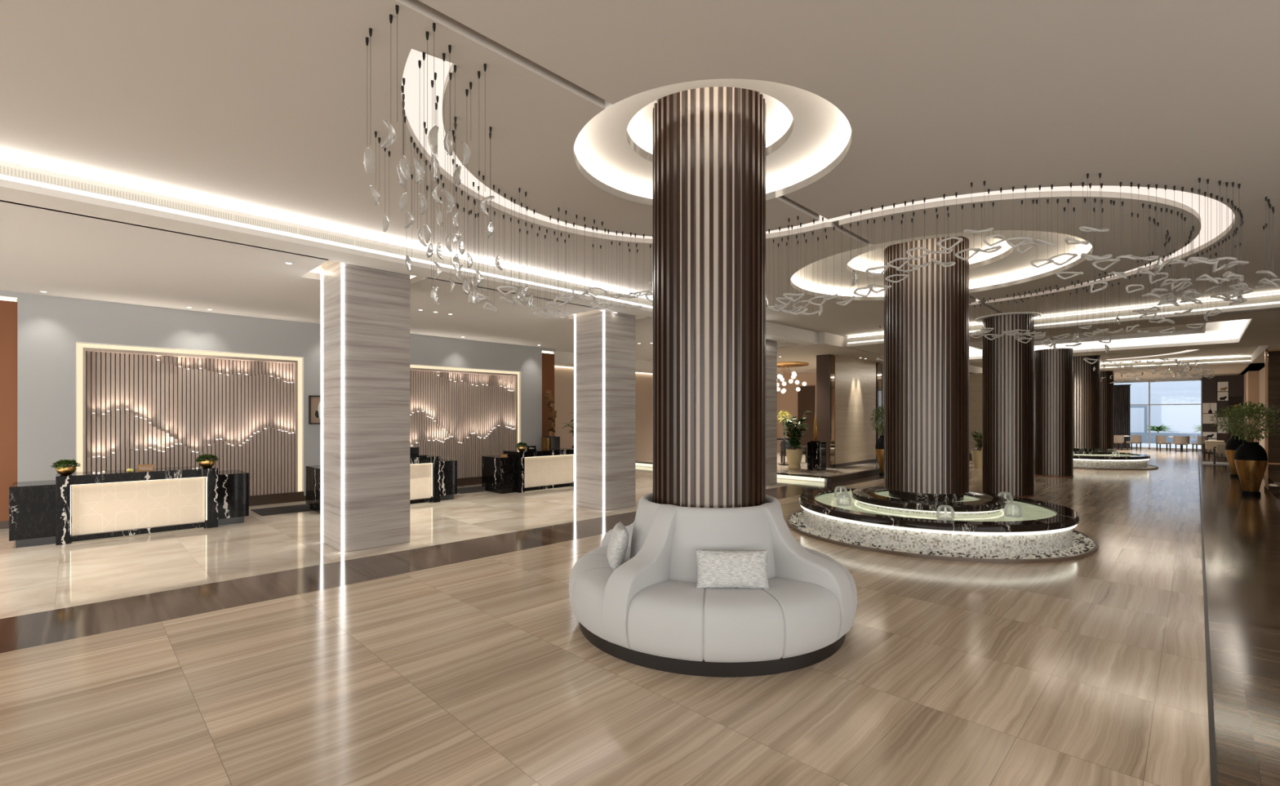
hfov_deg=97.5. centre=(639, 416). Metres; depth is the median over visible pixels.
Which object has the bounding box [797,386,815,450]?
door
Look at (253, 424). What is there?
panel
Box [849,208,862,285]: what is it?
glass pendant
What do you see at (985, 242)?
glass pendant
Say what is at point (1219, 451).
armchair
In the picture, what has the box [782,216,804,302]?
glass pendant
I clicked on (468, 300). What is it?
glass pendant
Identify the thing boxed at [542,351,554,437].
wall panel
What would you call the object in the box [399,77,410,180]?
glass pendant
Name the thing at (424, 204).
glass pendant
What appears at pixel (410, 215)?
glass pendant
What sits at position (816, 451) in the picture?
marble pedestal
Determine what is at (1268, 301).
light
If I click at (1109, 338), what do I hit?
glass pendant
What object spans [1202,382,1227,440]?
wall
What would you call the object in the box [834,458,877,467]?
baseboard
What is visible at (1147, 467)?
basin
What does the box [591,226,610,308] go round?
glass pendant
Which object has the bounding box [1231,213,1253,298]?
glass pendant
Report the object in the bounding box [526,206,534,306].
glass pendant
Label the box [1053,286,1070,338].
glass pendant
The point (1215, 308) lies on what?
glass pendant
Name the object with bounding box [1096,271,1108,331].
glass pendant
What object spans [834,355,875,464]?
wall
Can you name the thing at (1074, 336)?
glass pendant
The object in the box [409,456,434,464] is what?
countertop
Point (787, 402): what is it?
wall
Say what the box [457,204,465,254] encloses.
glass pendant
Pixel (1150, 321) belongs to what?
glass pendant
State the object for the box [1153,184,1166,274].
glass pendant
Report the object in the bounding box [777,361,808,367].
ceiling medallion
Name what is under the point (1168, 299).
glass pendant
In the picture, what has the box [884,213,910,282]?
glass pendant
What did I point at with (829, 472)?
floor
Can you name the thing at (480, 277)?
glass pendant
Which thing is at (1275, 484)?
floor
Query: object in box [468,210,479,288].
glass pendant
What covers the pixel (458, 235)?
glass pendant
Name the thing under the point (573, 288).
glass pendant
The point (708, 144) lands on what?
column
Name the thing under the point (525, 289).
glass pendant
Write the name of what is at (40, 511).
reception desk
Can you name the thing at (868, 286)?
glass pendant
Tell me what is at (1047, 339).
glass pendant
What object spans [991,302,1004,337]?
glass pendant
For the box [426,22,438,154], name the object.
glass pendant
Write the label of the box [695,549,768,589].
cushion
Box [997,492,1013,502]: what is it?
water jet
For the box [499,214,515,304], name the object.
glass pendant
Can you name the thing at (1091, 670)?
floor
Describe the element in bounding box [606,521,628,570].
cushion
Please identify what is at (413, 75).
recessed light
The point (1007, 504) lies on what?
water jet
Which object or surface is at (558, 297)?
glass pendant
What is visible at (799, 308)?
glass pendant
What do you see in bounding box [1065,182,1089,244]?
glass pendant
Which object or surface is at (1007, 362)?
column
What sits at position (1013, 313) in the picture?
ceiling medallion
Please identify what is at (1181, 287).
glass pendant
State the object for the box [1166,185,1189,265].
glass pendant
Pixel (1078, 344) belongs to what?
glass pendant
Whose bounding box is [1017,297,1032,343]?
glass pendant
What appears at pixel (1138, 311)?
glass pendant
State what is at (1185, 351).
recessed light
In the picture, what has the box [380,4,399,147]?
glass pendant
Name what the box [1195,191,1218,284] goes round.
glass pendant
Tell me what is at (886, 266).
glass pendant
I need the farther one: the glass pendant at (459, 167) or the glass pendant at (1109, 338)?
the glass pendant at (1109, 338)
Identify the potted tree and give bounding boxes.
[1209,404,1264,478]
[1219,401,1279,496]
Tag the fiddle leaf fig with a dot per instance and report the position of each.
(794, 455)
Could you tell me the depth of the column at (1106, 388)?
24.75 m
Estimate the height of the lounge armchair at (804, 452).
0.799 m
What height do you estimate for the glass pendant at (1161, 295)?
0.756 m
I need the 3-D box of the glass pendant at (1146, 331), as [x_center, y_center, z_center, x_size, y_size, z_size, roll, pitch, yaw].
[8.059,-1.812,8.990,0.152,0.976,0.237,0,0,1]
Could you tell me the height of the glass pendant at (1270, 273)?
0.850 m
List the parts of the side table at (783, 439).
stem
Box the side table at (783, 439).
[777,438,790,465]
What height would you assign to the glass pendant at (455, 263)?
0.976 m
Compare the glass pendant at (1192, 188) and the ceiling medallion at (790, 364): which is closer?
the glass pendant at (1192, 188)
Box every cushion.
[568,544,630,640]
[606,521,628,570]
[626,577,839,662]
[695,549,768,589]
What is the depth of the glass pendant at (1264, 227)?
6.75 m
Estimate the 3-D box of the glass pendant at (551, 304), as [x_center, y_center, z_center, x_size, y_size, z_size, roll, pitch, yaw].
[-0.988,-1.772,6.479,0.216,1.055,0.183,0,0,-26]
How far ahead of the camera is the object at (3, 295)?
9.02 m
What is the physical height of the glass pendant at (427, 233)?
0.716 m
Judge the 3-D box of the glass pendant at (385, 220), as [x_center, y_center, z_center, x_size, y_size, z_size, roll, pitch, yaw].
[-2.186,-1.946,4.825,0.056,0.708,0.118,0,0,-5]
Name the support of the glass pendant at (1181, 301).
hanging from the ceiling at (271, 108)
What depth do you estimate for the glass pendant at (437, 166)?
4.06 m
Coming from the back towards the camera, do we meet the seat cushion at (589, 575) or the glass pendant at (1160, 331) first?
the glass pendant at (1160, 331)
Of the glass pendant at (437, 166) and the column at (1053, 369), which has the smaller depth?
the glass pendant at (437, 166)
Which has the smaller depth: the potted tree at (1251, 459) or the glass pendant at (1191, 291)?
the glass pendant at (1191, 291)
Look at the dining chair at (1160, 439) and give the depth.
29.27 m
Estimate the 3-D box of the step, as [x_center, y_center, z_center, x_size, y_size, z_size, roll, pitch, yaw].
[0.557,1.735,19.758,12.580,0.106,0.025,0,0,45]
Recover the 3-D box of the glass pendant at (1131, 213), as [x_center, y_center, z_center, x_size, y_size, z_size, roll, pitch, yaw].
[5.605,-1.853,6.362,0.212,0.894,0.148,0,0,17]
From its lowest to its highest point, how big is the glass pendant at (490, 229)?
0.886 m
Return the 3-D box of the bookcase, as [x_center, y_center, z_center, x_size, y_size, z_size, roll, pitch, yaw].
[27.792,-0.075,26.802,1.384,3.750,0.300,0,0,45]
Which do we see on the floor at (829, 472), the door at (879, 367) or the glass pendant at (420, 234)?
the door at (879, 367)
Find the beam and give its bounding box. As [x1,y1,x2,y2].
[765,320,817,345]
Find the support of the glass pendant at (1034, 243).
hanging from the ceiling at (271, 108)
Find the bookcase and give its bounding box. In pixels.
[1201,374,1244,453]
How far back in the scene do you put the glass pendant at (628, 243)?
7.47 m
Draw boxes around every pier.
[310,260,416,553]
[573,309,635,511]
[765,338,777,484]
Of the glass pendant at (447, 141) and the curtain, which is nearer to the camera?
the glass pendant at (447, 141)
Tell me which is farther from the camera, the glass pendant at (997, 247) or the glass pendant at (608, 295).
the glass pendant at (608, 295)
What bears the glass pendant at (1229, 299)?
hanging from the ceiling at (271, 108)
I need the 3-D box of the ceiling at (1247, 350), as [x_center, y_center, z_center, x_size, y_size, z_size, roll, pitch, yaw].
[17.242,-2.450,21.488,8.650,0.300,7.600,0,0,45]
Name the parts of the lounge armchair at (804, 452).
leg, backrest, leg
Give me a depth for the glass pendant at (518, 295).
5.96 m
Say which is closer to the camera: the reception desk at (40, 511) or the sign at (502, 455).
the reception desk at (40, 511)
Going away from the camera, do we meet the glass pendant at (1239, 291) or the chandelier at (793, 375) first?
the glass pendant at (1239, 291)
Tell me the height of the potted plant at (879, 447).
2.171 m
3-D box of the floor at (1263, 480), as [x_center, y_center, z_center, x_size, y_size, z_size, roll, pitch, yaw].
[23.635,1.850,20.574,2.180,0.100,21.300,0,0,45]
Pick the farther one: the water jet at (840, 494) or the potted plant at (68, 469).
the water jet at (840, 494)
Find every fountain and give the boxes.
[786,486,1098,563]
[1073,448,1158,470]
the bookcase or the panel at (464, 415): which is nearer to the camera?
the panel at (464, 415)
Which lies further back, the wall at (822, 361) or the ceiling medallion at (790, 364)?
the ceiling medallion at (790, 364)
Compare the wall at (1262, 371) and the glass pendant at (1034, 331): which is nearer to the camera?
the glass pendant at (1034, 331)
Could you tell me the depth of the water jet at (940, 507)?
7.72 m
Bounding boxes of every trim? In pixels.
[827,453,972,482]
[968,344,1269,363]
[1100,355,1251,369]
[1197,450,1217,785]
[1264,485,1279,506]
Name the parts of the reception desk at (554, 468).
panel, rail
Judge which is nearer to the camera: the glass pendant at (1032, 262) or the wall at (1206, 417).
the glass pendant at (1032, 262)
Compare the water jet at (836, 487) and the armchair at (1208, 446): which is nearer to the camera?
the water jet at (836, 487)
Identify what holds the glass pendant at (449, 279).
hanging from the ceiling at (271, 108)
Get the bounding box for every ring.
[573,78,852,205]
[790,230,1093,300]
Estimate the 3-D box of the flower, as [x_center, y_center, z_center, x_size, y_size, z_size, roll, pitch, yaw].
[-7.702,0.812,8.490,0.090,0.055,0.061,0,0,-25]
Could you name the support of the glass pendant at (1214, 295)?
hanging from the ceiling at (271, 108)
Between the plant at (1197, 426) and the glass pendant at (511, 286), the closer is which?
the glass pendant at (511, 286)
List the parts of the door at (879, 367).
frame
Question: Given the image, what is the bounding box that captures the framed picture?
[308,395,320,424]
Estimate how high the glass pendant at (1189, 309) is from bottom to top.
0.812 m
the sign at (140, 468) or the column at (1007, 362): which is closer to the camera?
the sign at (140, 468)
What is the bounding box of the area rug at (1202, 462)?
[1201,461,1229,466]
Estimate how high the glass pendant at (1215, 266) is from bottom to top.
0.877 m
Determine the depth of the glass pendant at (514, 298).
6.57 m
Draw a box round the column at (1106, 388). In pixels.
[1097,370,1113,450]
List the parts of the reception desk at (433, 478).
panel, rail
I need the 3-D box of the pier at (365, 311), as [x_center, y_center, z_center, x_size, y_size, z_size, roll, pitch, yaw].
[-3.948,-0.200,8.064,1.500,4.000,1.520,0,0,45]
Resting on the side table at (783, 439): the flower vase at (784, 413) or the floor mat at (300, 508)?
the flower vase at (784, 413)
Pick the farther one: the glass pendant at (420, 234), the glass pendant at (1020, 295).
the glass pendant at (1020, 295)
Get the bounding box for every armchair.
[780,440,807,462]
[1203,440,1226,460]
[1213,443,1226,464]
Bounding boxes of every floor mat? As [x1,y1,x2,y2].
[250,504,312,515]
[457,485,486,493]
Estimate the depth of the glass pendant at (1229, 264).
5.52 m
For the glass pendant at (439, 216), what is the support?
hanging from the ceiling at (271, 108)
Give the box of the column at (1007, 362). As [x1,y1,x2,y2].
[982,314,1035,497]
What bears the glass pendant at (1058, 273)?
hanging from the ceiling at (271, 108)
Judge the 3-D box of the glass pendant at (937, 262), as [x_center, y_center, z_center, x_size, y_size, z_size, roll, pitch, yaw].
[3.443,-1.988,6.371,0.208,0.624,0.185,0,0,44]
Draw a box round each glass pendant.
[363,27,374,174]
[369,131,380,204]
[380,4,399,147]
[382,147,390,231]
[396,93,406,186]
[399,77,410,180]
[399,109,408,211]
[404,136,415,228]
[405,174,413,271]
[413,52,425,184]
[416,147,427,246]
[417,121,427,214]
[423,160,431,243]
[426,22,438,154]
[426,185,433,257]
[431,72,443,204]
[431,95,439,179]
[431,149,439,303]
[433,178,444,278]
[434,196,443,259]
[435,174,443,226]
[440,64,456,213]
[442,44,453,155]
[444,146,453,252]
[447,203,457,292]
[452,129,462,227]
[452,159,459,271]
[452,186,462,243]
[453,116,461,185]
[455,180,463,281]
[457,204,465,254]
[460,81,471,165]
[462,162,470,295]
[467,195,475,268]
[467,209,481,302]
[468,200,488,301]
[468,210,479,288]
[471,182,479,304]
[474,170,484,285]
[477,63,494,216]
[483,208,497,311]
[485,126,493,238]
[493,185,503,270]
[497,193,518,295]
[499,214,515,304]
[512,219,528,302]
[513,199,522,300]
[516,228,530,309]
[518,187,528,300]
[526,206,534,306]
[526,224,544,310]
[533,233,549,318]
[542,229,560,315]
[546,215,561,307]
[553,207,570,306]
[554,237,568,318]
[555,232,574,302]
[561,220,577,301]
[572,214,588,297]
[582,224,595,301]
[588,219,607,296]
[589,244,604,308]
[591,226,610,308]
[604,229,620,298]
[606,241,625,310]
[617,231,635,298]
[623,243,641,297]
[624,248,642,308]
[629,233,649,296]
[644,244,652,302]
[765,229,769,306]
[768,238,787,311]
[773,242,791,308]
[776,225,793,305]
[781,235,802,312]
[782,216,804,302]
[785,222,808,315]
[792,239,811,308]
[800,231,819,315]
[807,217,829,306]
[817,235,826,315]
[821,226,838,300]
[835,223,855,306]
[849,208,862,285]
[853,219,872,297]
[865,204,889,275]
[867,217,891,293]
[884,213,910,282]
[887,200,911,269]
[896,218,918,272]
[906,197,930,260]
[906,210,931,267]
[931,206,952,253]
[931,213,955,266]
[936,192,963,249]
[954,204,980,260]
[963,180,993,233]
[968,302,972,335]
[970,304,984,338]
[973,202,1001,253]
[974,300,989,333]
[980,297,994,333]
[982,187,1006,246]
[984,298,998,340]
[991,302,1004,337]
[1002,293,1018,336]
[1005,185,1032,247]
[1010,294,1021,336]
[1013,291,1030,334]
[1013,300,1026,340]
[1016,199,1038,253]
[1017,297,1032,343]
[1020,293,1035,335]
[1023,289,1041,337]
[1030,199,1053,267]
[1033,184,1058,245]
[1033,295,1044,338]
[1034,290,1045,337]
[1035,287,1049,342]
[1041,293,1058,346]
[1048,199,1077,265]
[1048,284,1057,347]
[1050,288,1058,351]
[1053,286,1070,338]
[1055,207,1083,279]
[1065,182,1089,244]
[1065,291,1081,346]
[1071,280,1078,341]
[1074,282,1081,342]
[1074,287,1086,342]
[1078,280,1091,328]
[1079,173,1109,231]
[1080,182,1112,261]
[1080,198,1098,261]
[1082,286,1096,337]
[1083,288,1097,364]
[1089,207,1107,293]
[1091,199,1120,270]
[1092,277,1104,334]
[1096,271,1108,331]
[1098,281,1111,342]
[1104,274,1111,353]
[1107,200,1127,278]
[1107,282,1123,333]
[1112,274,1120,324]
[1115,182,1135,259]
[1125,212,1144,293]
[1125,275,1139,332]
[1130,183,1159,260]
[1132,259,1146,315]
[1136,203,1155,275]
[1137,274,1150,333]
[1139,261,1156,319]
[1142,217,1160,298]
[1142,251,1159,313]
[1146,222,1167,297]
[1148,206,1168,284]
[1148,270,1166,322]
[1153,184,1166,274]
[1156,234,1177,305]
[1156,253,1174,324]
[1158,230,1176,306]
[1158,240,1173,298]
[1159,264,1174,333]
[1160,208,1178,287]
[1160,236,1177,302]
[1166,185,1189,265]
[1169,249,1179,306]
[1170,211,1191,289]
[1174,258,1192,315]
[1175,215,1191,291]
[1179,240,1190,302]
[1181,230,1201,300]
[1181,235,1197,295]
[1182,226,1202,304]
[1183,187,1208,266]
[1186,253,1204,328]
[1189,177,1218,264]
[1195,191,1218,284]
[1201,249,1212,320]
[1204,244,1220,292]
[1207,253,1222,316]
[1208,195,1229,281]
[1210,240,1229,301]
[1213,180,1237,272]
[1218,235,1234,297]
[1219,198,1242,284]
[1222,204,1244,281]
[1223,231,1244,302]
[1224,182,1248,269]
[1226,227,1237,295]
[1229,207,1248,290]
[1229,242,1246,305]
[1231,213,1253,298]
[1235,219,1243,298]
[1237,221,1245,291]
[1254,223,1272,288]
[1255,196,1277,277]
[1258,201,1278,287]
[1261,206,1279,288]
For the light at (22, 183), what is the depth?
6.20 m
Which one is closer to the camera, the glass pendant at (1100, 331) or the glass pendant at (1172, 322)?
the glass pendant at (1172, 322)
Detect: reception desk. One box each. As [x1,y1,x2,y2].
[8,466,248,548]
[306,454,457,513]
[481,448,573,493]
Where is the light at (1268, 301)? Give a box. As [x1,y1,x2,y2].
[846,293,1279,346]
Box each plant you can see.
[562,412,573,448]
[969,430,982,468]
[1143,425,1172,432]
[1191,424,1200,432]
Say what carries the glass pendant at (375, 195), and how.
hanging from the ceiling at (271, 108)
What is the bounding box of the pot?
[786,448,802,469]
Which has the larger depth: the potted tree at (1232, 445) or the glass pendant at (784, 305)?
the potted tree at (1232, 445)
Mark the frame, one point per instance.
(1272, 357)
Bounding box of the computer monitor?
[409,447,418,454]
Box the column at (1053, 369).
[1034,348,1073,477]
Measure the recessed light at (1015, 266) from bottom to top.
0.468 m
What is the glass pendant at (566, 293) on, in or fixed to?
hanging from the ceiling at (271, 108)
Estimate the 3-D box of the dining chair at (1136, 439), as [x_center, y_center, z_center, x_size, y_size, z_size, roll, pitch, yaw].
[26.445,1.400,30.030,0.600,0.800,0.550,0,0,-25]
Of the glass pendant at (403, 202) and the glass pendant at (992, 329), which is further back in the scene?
the glass pendant at (992, 329)
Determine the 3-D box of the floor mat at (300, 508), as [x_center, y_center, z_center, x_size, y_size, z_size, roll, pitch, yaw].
[-6.768,1.794,10.858,0.900,0.012,1.100,0,0,45]
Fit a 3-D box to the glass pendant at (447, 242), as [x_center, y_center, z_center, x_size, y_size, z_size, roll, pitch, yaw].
[-1.630,-1.855,4.789,0.067,0.891,0.118,0,0,-7]
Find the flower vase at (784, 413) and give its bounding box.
[777,410,792,438]
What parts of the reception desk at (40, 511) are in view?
panel, rail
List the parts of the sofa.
armrest, armrest, backrest, backrest, backrest, armrest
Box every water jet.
[834,486,847,497]
[836,493,851,506]
[936,505,954,520]
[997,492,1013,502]
[1004,502,1022,517]
[1111,451,1119,456]
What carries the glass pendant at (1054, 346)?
hanging from the ceiling at (271, 108)
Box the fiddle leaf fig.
[782,410,811,469]
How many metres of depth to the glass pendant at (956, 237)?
5.80 m
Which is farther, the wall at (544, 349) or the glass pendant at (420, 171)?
the wall at (544, 349)
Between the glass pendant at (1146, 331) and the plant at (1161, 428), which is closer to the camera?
the glass pendant at (1146, 331)
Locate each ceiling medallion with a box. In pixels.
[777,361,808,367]
[975,311,1041,322]
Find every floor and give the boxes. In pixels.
[0,448,1279,785]
[635,450,971,482]
[1129,443,1200,448]
[1261,477,1273,487]
[1263,475,1279,487]
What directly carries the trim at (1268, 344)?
attached to the ceiling at (60, 254)
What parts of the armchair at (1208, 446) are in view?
leg, frame, backrest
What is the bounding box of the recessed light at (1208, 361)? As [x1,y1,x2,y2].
[1100,358,1251,366]
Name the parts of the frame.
post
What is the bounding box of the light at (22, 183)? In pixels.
[0,157,652,318]
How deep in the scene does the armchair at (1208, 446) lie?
23.40 m
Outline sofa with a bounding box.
[568,493,857,677]
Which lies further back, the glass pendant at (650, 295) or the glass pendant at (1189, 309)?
the glass pendant at (1189, 309)
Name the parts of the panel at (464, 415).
frame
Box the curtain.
[1113,384,1131,448]
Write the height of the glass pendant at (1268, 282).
0.921 m
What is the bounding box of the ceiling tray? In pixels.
[968,319,1252,359]
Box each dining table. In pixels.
[1113,435,1129,449]
[1168,436,1195,451]
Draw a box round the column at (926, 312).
[884,235,968,494]
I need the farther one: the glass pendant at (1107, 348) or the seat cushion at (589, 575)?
the glass pendant at (1107, 348)
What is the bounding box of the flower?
[126,468,133,471]
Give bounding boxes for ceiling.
[0,0,1279,337]
[0,200,1279,381]
[968,346,1258,367]
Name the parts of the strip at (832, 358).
frame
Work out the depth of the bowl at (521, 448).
13.41 m
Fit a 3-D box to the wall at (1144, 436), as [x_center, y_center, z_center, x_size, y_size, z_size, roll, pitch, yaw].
[35.413,1.460,37.164,30.000,0.720,0.150,0,0,45]
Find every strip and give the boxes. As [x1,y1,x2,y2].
[554,365,652,374]
[829,355,835,465]
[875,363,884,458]
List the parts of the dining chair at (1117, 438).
backrest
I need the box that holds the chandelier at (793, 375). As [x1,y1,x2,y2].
[777,365,806,393]
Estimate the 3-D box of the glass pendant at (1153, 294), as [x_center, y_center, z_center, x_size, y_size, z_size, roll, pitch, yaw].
[5.927,-1.827,6.501,0.211,0.946,0.158,0,0,1]
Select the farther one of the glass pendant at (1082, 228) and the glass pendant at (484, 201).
the glass pendant at (1082, 228)
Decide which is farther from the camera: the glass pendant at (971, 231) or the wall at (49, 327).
the wall at (49, 327)
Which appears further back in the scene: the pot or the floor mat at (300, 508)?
the pot
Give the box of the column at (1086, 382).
[1073,355,1100,448]
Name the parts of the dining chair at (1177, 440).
backrest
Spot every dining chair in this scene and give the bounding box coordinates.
[1113,435,1124,450]
[1126,435,1142,450]
[1155,435,1171,451]
[1173,435,1189,452]
[1191,435,1208,452]
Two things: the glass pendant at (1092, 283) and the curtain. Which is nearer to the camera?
the glass pendant at (1092, 283)
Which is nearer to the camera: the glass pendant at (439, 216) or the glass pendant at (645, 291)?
the glass pendant at (439, 216)
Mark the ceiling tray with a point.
(1225, 331)
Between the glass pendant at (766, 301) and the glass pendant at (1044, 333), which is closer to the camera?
the glass pendant at (766, 301)
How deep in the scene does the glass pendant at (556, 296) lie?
7.04 m
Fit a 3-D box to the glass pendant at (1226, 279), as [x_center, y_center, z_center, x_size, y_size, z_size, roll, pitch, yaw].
[6.059,-1.849,5.872,0.209,0.902,0.154,0,0,12]
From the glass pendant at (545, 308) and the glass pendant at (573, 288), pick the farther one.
the glass pendant at (545, 308)
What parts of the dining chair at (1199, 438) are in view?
backrest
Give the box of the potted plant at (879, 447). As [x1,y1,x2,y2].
[870,406,884,475]
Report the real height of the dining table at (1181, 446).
0.750 m
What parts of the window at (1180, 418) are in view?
door, door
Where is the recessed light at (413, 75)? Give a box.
[401,48,1235,301]
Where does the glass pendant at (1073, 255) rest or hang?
hanging from the ceiling at (271, 108)
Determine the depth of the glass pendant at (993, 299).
11.02 m
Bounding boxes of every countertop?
[70,466,207,484]
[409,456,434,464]
[512,448,573,457]
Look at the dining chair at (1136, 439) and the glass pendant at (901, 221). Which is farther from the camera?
the dining chair at (1136, 439)
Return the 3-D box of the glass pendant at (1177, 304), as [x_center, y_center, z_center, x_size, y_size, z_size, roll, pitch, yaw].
[7.406,-1.912,7.820,0.155,0.776,0.239,0,0,24]
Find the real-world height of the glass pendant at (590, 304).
0.839 m
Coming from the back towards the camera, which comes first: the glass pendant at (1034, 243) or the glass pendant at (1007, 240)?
the glass pendant at (1034, 243)
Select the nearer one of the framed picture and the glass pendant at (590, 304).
the glass pendant at (590, 304)
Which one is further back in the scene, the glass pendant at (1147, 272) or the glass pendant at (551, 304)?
the glass pendant at (551, 304)
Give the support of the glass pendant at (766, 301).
hanging from the ceiling at (271, 108)
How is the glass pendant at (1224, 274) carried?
hanging from the ceiling at (271, 108)
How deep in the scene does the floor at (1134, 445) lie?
34.48 m
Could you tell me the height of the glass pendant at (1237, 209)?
0.905 m
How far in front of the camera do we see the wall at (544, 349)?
16.57 m
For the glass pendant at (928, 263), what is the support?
hanging from the ceiling at (271, 108)
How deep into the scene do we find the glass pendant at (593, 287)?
6.58 m
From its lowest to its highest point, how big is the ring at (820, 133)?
0.468 m
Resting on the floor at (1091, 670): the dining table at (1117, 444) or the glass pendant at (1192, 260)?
the dining table at (1117, 444)
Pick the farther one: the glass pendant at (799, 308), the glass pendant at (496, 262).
the glass pendant at (799, 308)
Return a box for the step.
[635,462,824,481]
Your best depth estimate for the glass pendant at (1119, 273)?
6.00 m
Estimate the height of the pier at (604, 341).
4.000 m
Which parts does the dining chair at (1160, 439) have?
backrest, seat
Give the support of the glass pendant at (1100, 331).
hanging from the ceiling at (271, 108)
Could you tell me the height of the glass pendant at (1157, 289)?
0.875 m
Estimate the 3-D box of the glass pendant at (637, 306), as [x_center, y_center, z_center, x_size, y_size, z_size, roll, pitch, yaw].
[-0.093,-1.883,7.723,0.210,0.834,0.158,0,0,-38]
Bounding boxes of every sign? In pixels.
[137,463,155,471]
[500,453,508,457]
[526,445,536,451]
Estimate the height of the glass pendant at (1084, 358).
1.356 m
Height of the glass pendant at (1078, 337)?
1.031 m
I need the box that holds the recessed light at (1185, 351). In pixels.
[1106,349,1198,359]
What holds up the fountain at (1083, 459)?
on the floor at (1091, 670)
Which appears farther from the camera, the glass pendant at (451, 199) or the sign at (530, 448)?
the sign at (530, 448)
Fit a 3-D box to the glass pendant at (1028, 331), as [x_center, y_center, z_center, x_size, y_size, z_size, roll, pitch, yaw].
[7.078,-1.913,10.408,0.162,0.774,0.223,0,0,-6]
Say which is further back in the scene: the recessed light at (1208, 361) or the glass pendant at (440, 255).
the recessed light at (1208, 361)
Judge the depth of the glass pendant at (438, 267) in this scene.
5.45 m
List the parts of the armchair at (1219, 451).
leg, frame, seat, backrest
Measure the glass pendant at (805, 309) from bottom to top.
1.102 m
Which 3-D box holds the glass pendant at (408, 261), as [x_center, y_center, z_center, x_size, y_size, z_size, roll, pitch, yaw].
[-2.167,-1.827,5.281,0.057,0.946,0.141,0,0,5]
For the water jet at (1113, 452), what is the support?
on the fountain at (1083, 459)
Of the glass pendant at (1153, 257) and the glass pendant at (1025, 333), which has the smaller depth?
the glass pendant at (1153, 257)
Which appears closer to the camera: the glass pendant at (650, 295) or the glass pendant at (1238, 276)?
the glass pendant at (1238, 276)
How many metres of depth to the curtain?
31.49 m
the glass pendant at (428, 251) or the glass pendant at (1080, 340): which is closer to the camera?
the glass pendant at (428, 251)
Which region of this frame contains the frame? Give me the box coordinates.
[1264,348,1279,485]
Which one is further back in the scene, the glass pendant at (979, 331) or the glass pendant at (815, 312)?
the glass pendant at (979, 331)
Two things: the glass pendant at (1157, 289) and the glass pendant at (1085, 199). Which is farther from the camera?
the glass pendant at (1157, 289)
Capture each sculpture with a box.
[543,390,556,436]
[810,416,819,442]
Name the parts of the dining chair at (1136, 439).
backrest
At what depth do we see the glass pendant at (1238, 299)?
7.45 m
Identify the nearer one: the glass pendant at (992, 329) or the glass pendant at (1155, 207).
the glass pendant at (1155, 207)
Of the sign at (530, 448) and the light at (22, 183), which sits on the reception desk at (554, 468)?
the sign at (530, 448)
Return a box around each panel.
[0,297,17,528]
[75,342,303,506]
[409,364,520,486]
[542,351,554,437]
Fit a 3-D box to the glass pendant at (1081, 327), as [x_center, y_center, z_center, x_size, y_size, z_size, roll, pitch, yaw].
[7.576,-1.894,9.564,0.155,0.812,0.227,0,0,-30]
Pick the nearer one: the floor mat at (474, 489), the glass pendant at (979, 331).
the glass pendant at (979, 331)
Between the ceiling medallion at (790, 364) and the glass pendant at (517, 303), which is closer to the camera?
the glass pendant at (517, 303)
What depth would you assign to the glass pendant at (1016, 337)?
11.23 m
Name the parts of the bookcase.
panel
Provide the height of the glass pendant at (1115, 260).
0.732 m
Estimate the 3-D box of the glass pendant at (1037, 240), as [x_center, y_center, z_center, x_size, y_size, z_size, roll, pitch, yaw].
[4.032,-1.989,5.585,0.233,0.621,0.142,0,0,-31]
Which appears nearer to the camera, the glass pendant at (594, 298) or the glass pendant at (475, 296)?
the glass pendant at (475, 296)
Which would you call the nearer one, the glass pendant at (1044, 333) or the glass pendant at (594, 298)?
the glass pendant at (594, 298)
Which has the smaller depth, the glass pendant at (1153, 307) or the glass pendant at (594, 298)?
the glass pendant at (594, 298)
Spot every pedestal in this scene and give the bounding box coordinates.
[541,436,559,448]
[807,441,826,471]
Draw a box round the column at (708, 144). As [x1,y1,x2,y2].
[652,86,765,507]
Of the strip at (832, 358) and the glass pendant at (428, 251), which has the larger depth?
the strip at (832, 358)
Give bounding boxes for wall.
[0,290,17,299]
[16,299,251,484]
[17,292,542,516]
[542,347,555,352]
[546,351,652,373]
[554,365,652,460]
[777,373,816,450]
[816,354,834,468]
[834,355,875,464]
[968,373,982,451]
[1129,432,1200,444]
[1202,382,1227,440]
[1244,370,1259,444]
[1259,367,1264,448]
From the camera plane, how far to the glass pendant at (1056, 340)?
10.52 m
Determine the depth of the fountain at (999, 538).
7.72 m
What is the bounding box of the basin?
[1073,464,1158,470]
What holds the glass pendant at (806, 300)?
hanging from the ceiling at (271, 108)
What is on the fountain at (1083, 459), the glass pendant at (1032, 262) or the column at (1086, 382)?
the column at (1086, 382)

